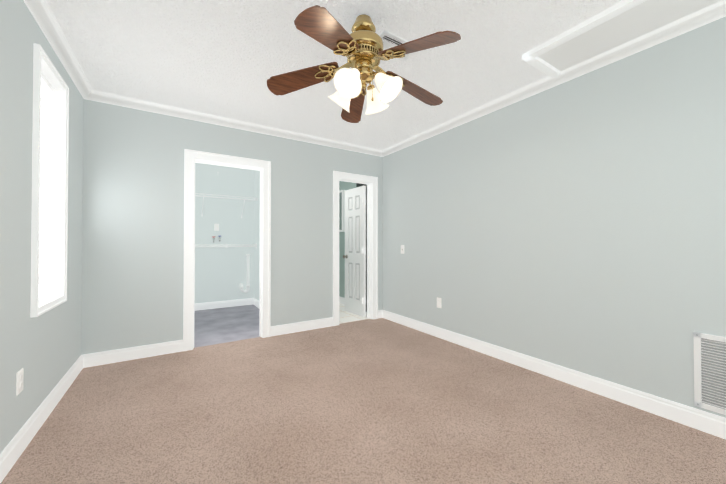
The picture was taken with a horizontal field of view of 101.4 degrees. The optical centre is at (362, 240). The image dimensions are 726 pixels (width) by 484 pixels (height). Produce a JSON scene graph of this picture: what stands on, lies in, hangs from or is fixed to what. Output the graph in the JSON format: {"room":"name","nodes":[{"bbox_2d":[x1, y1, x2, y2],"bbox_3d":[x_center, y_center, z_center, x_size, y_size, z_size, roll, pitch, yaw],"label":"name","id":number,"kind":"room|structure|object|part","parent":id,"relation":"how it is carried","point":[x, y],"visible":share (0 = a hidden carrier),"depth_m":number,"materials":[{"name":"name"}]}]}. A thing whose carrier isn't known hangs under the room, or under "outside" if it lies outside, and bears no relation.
{"room":"empty bedroom","nodes":[
{"label":"empty bedroom","id":0,"kind":"room"},
{"bbox_2d":[0,0,83,453],"bbox_3d":[-1.425,-0.119,0.876,0.120,2.440,4.300,0,-1,-33],"label":"wall","id":1,"kind":"structure","parent":0,"point":[43,350],"depth_m":1.59,"materials":[{"name":"grey paint"}]},
{"bbox_2d":[16,368,23,395],"bbox_3d":[-1.786,0.738,1.550,0.009,0.115,0.070,0,-1,-33],"label":"outlet","id":2,"kind":"object","parent":1,"relation":"attached to","point":[19,380],"visible":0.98,"depth_m":1.54,"materials":[{"name":"white plastic"}]},
{"bbox_2d":[0,354,83,483],"bbox_3d":[-1.368,1.044,0.901,0.016,0.114,4.060,0,-1,-33],"label":"baseboard","id":3,"kind":"structure","parent":1,"relation":"attached to","point":[11,453],"depth_m":1.70,"materials":[{"name":"white wood"}]},
{"bbox_2d":[30,43,68,317],"bbox_3d":[-2.057,-0.339,1.887,0.145,1.550,0.570,0,-1,-33],"label":"window","id":4,"kind":"structure","parent":1,"relation":"in","point":[57,183],"depth_m":2.08,"materials":[{"name":"white"}]},
{"bbox_2d":[23,0,94,100],"bbox_3d":[-1.345,-1.303,0.939,0.070,0.072,4.060,0,-1,-33],"label":"crown molding","id":5,"kind":"structure","parent":1,"relation":"attached to","point":[44,17],"depth_m":1.95,"materials":[{"name":"white wood"}]},
{"bbox_2d":[194,163,254,303],"bbox_3d":[-2.558,-0.076,5.090,1.320,2.440,0.120,0,-1,-33],"label":"wall","id":6,"kind":"structure","parent":0,"point":[220,273],"depth_m":5.12,"materials":[{"name":"grey paint"}]},
{"bbox_2d":[214,224,218,230],"bbox_3d":[-2.490,-0.221,5.059,0.070,0.115,0.009,0,-1,-33],"label":"outlet","id":7,"kind":"object","parent":6,"relation":"attached to","point":[216,227],"visible":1,"depth_m":5.05,"materials":[{"name":"white plastic"}]},
{"bbox_2d":[194,298,252,310],"bbox_3d":[-2.522,1.098,5.021,1.260,0.114,0.016,0,-1,-33],"label":"baseboard","id":8,"kind":"structure","parent":6,"relation":"attached to","point":[223,304],"depth_m":5.09,"materials":[{"name":"white wood"}]},
{"bbox_2d":[195,193,257,217],"bbox_3d":[-2.444,-0.565,4.917,1.310,0.336,0.304,0,-1,-33],"label":"wire shelf","id":9,"kind":"object","parent":6,"relation":"attached to","point":[203,196],"visible":0.75,"depth_m":4.93,"materials":[{"name":"white metal"}]},
{"bbox_2d":[239,254,249,292],"bbox_3d":[-2.093,0.587,5.256,0.176,0.682,0.092,0,-1,-33],"label":"drain","id":10,"kind":"object","parent":6,"relation":"attached to","point":[247,278],"visible":1,"depth_m":5.25,"materials":[{"name":"white plastic"}]},
{"bbox_2d":[194,304,259,347],"bbox_3d":[-1.978,1.191,4.172,1.320,0.088,2.030,0,-1,-33],"label":"floor","id":11,"kind":"structure","parent":0,"point":[221,325],"depth_m":4.04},
{"bbox_2d":[81,99,382,354],"bbox_3d":[-1.122,-0.092,3.553,3.520,2.440,0.120,0,-1,-33],"label":"wall","id":12,"kind":"structure","parent":0,"point":[133,239],"depth_m":2.94,"materials":[{"name":"grey paint"}]},
{"bbox_2d":[84,340,182,367],"bbox_3d":[-2.131,1.064,2.813,0.735,0.114,0.016,0,-1,-33],"label":"baseboard","id":13,"kind":"structure","parent":12,"relation":"attached to","point":[125,354],"depth_m":2.78,"materials":[{"name":"white wood"}]},
{"bbox_2d":[183,149,270,350],"bbox_3d":[-1.490,0.101,3.310,0.870,2.050,0.163,0,-1,-33],"label":"door frame","id":14,"kind":"structure","parent":12,"relation":"attached to","point":[193,157],"depth_m":3.19,"materials":[{"name":"white wood"}]},
{"bbox_2d":[95,90,382,155],"bbox_3d":[-1.075,-1.277,3.482,3.090,0.072,0.070,0,-1,-33],"label":"crown molding","id":15,"kind":"structure","parent":12,"relation":"attached to","point":[100,96],"depth_m":3.19,"materials":[{"name":"white wood"}]},
{"bbox_2d":[270,317,332,336],"bbox_3d":[-0.741,1.073,3.704,0.825,0.114,0.016,0,-1,-33],"label":"baseboard","id":16,"kind":"structure","parent":12,"relation":"attached to","point":[326,322],"depth_m":3.67,"materials":[{"name":"white wood"}]},
{"bbox_2d":[343,186,365,316],"bbox_3d":[-0.118,0.164,4.585,0.173,1.935,0.563,0,-1,-36],"label":"door","id":17,"kind":"structure","parent":12,"relation":"in","point":[354,256],"depth_m":4.56,"materials":[{"name":"white paint"}]},
{"bbox_3d":[0.018,0.154,4.360,0.072,1.550,0.039,0,-1,-36],"label":"door slab hinges","id":18,"kind":"part","parent":17,"relation":"part of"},
{"bbox_2d":[333,171,377,325],"bbox_3d":[-0.128,0.110,4.183,0.715,2.050,0.163,0,-1,-33],"label":"door frame","id":19,"kind":"structure","parent":12,"relation":"attached to","point":[371,182],"depth_m":4.27,"materials":[{"name":"white wood"}]},
{"bbox_2d":[254,170,259,300],"bbox_3d":[-1.426,-0.080,4.658,0.120,2.440,2.070,0,-1,-33],"label":"wall","id":20,"kind":"structure","parent":0,"point":[257,241],"depth_m":5.22,"materials":[{"name":"grey paint"}]},
{"bbox_2d":[253,298,258,307],"bbox_3d":[-1.451,1.094,4.559,0.016,0.114,1.950,0,-1,-33],"label":"baseboard","id":21,"kind":"structure","parent":20,"relation":"attached to","point":[255,301],"depth_m":5.21,"materials":[{"name":"white wood"}]},
{"bbox_2d":[46,0,622,149],"bbox_3d":[0.006,-1.380,1.806,3.520,0.100,4.300,0,-1,-33],"label":"ceiling","id":22,"kind":"structure","parent":0,"point":[226,58],"depth_m":2.11,"materials":[{"name":"white paint"}]},
{"bbox_2d":[267,5,460,122],"bbox_3d":[0.041,-1.068,1.808,1.129,0.524,1.156,0,-1,-33],"label":"fan","id":23,"kind":"object","parent":22,"relation":"hanging from","point":[360,47],"visible":1,"depth_m":1.73,"materials":[{"name":"brown wood"}]},
{"bbox_2d":[379,30,415,59],"bbox_3d":[0.227,-1.323,2.027,0.310,0.010,0.155,0,-1,-33],"label":"ceiling vent","id":24,"kind":"object","parent":22,"relation":"in","point":[390,40],"visible":0.52,"depth_m":1.98,"materials":[{"name":"white metal"}]},
{"bbox_2d":[522,0,645,77],"bbox_3d":[1.636,-1.313,1.757,0.442,0.034,1.160,0,-1,-33],"label":"frame","id":25,"kind":"object","parent":22,"relation":"attached to","point":[530,57],"visible":0.94,"depth_m":1.89,"materials":[{"name":"white wood"}]},
{"bbox_2d":[537,0,720,70],"bbox_3d":[1.661,-1.325,1.772,0.384,0.009,1.047,0,-1,-33],"label":"panel","id":26,"kind":"object","parent":25,"relation":"attached to","point":[642,18],"visible":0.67,"depth_m":1.86,"materials":[{"name":"white"}]},
{"bbox_2d":[339,181,355,297],"bbox_3d":[-0.549,-0.070,5.695,0.004,2.440,1.630,0,-1,-33],"label":"wall","id":27,"kind":"structure","parent":0,"point":[343,185],"depth_m":5.41,"materials":[{"name":"grey"}]},
{"bbox_2d":[339,190,344,231],"bbox_3d":[-0.515,-0.526,5.597,0.050,0.750,0.640,0,-1,-33],"label":"upper cabinet","id":28,"kind":"object","parent":27,"relation":"attached to","point":[341,210],"visible":0.46,"depth_m":5.34,"materials":[{"name":"white wood"}]},
{"bbox_2d":[339,296,344,304],"bbox_3d":[-0.550,1.097,5.670,0.020,0.114,1.650,0,-1,-33],"label":"baseboard","id":29,"kind":"structure","parent":27,"relation":"attached to","point":[341,300],"depth_m":5.37,"materials":[{"name":"white wood"}]},
{"bbox_2d":[339,303,368,323],"bbox_3d":[-0.881,1.196,5.054,1.240,0.096,2.330,0,-1,-33],"label":"floor","id":30,"kind":"structure","parent":0,"point":[345,316],"depth_m":4.45,"materials":[{"name":"white tile"}]},
{"bbox_2d":[356,183,366,311],"bbox_3d":[0.058,-0.079,4.748,0.004,2.440,0.620,0,-1,-33],"label":"wall","id":31,"kind":"structure","parent":0,"point":[358,185],"depth_m":4.75,"materials":[{"name":"grey paint"}]},
{"bbox_2d":[1,318,725,483],"bbox_3d":[-0.005,1.160,1.797,3.280,0.100,4.100,0,-1,-33],"label":"floor carpet","id":32,"kind":"object","parent":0,"point":[377,401],"visible":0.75,"depth_m":1.79,"materials":[{"name":"beige carpet"}]},
{"bbox_2d":[383,16,725,417],"bbox_3d":[0.798,-0.090,3.708,0.120,2.440,6.670,0,-1,-33],"label":"wall","id":33,"kind":"structure","parent":0,"point":[578,224],"depth_m":2.22,"materials":[{"name":"grey paint"}]},
{"bbox_2d":[437,297,441,307],"bbox_3d":[0.881,0.727,3.450,0.009,0.115,0.070,0,-1,-33],"label":"outlet","id":34,"kind":"object","parent":33,"relation":"attached to","point":[438,302],"visible":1,"depth_m":3.44,"materials":[{"name":"white plastic"}]},
{"bbox_2d":[380,0,725,156],"bbox_3d":[1.357,-1.285,2.671,0.070,0.072,4.060,0,-1,-33],"label":"crown molding","id":35,"kind":"structure","parent":33,"relation":"attached to","point":[716,11],"depth_m":2.20,"materials":[{"name":"white wood"}]},
{"bbox_2d":[380,310,725,439],"bbox_3d":[1.370,1.062,2.655,0.040,0.114,4.060,0,-1,-33],"label":"baseboard","id":36,"kind":"structure","parent":33,"relation":"attached to","point":[692,417],"depth_m":2.19,"materials":[{"name":"white wood"}]},
{"bbox_2d":[693,332,725,414],"bbox_3d":[2.143,0.757,1.476,0.014,0.433,0.675,0,-1,-33],"label":"air vent","id":37,"kind":"object","parent":33,"relation":"in","point":[709,372],"visible":1,"depth_m":1.71,"materials":[{"name":"white metal"}]},
{"bbox_3d":[-2.639,-0.088,3.881,0.120,2.440,2.070,0,-1,-33],"label":"wall","id":38,"kind":"structure","parent":0,"visible":0},
{"bbox_2d":[195,243,256,247],"bbox_3d":[-2.440,0.092,4.904,1.319,0.080,0.060,0,-1,-33],"label":"rods","id":39,"kind":"object","parent":38,"relation":"attached to","point":[226,245],"visible":0.71,"depth_m":4.98,"materials":[{"name":"white plastic"}]}
]}

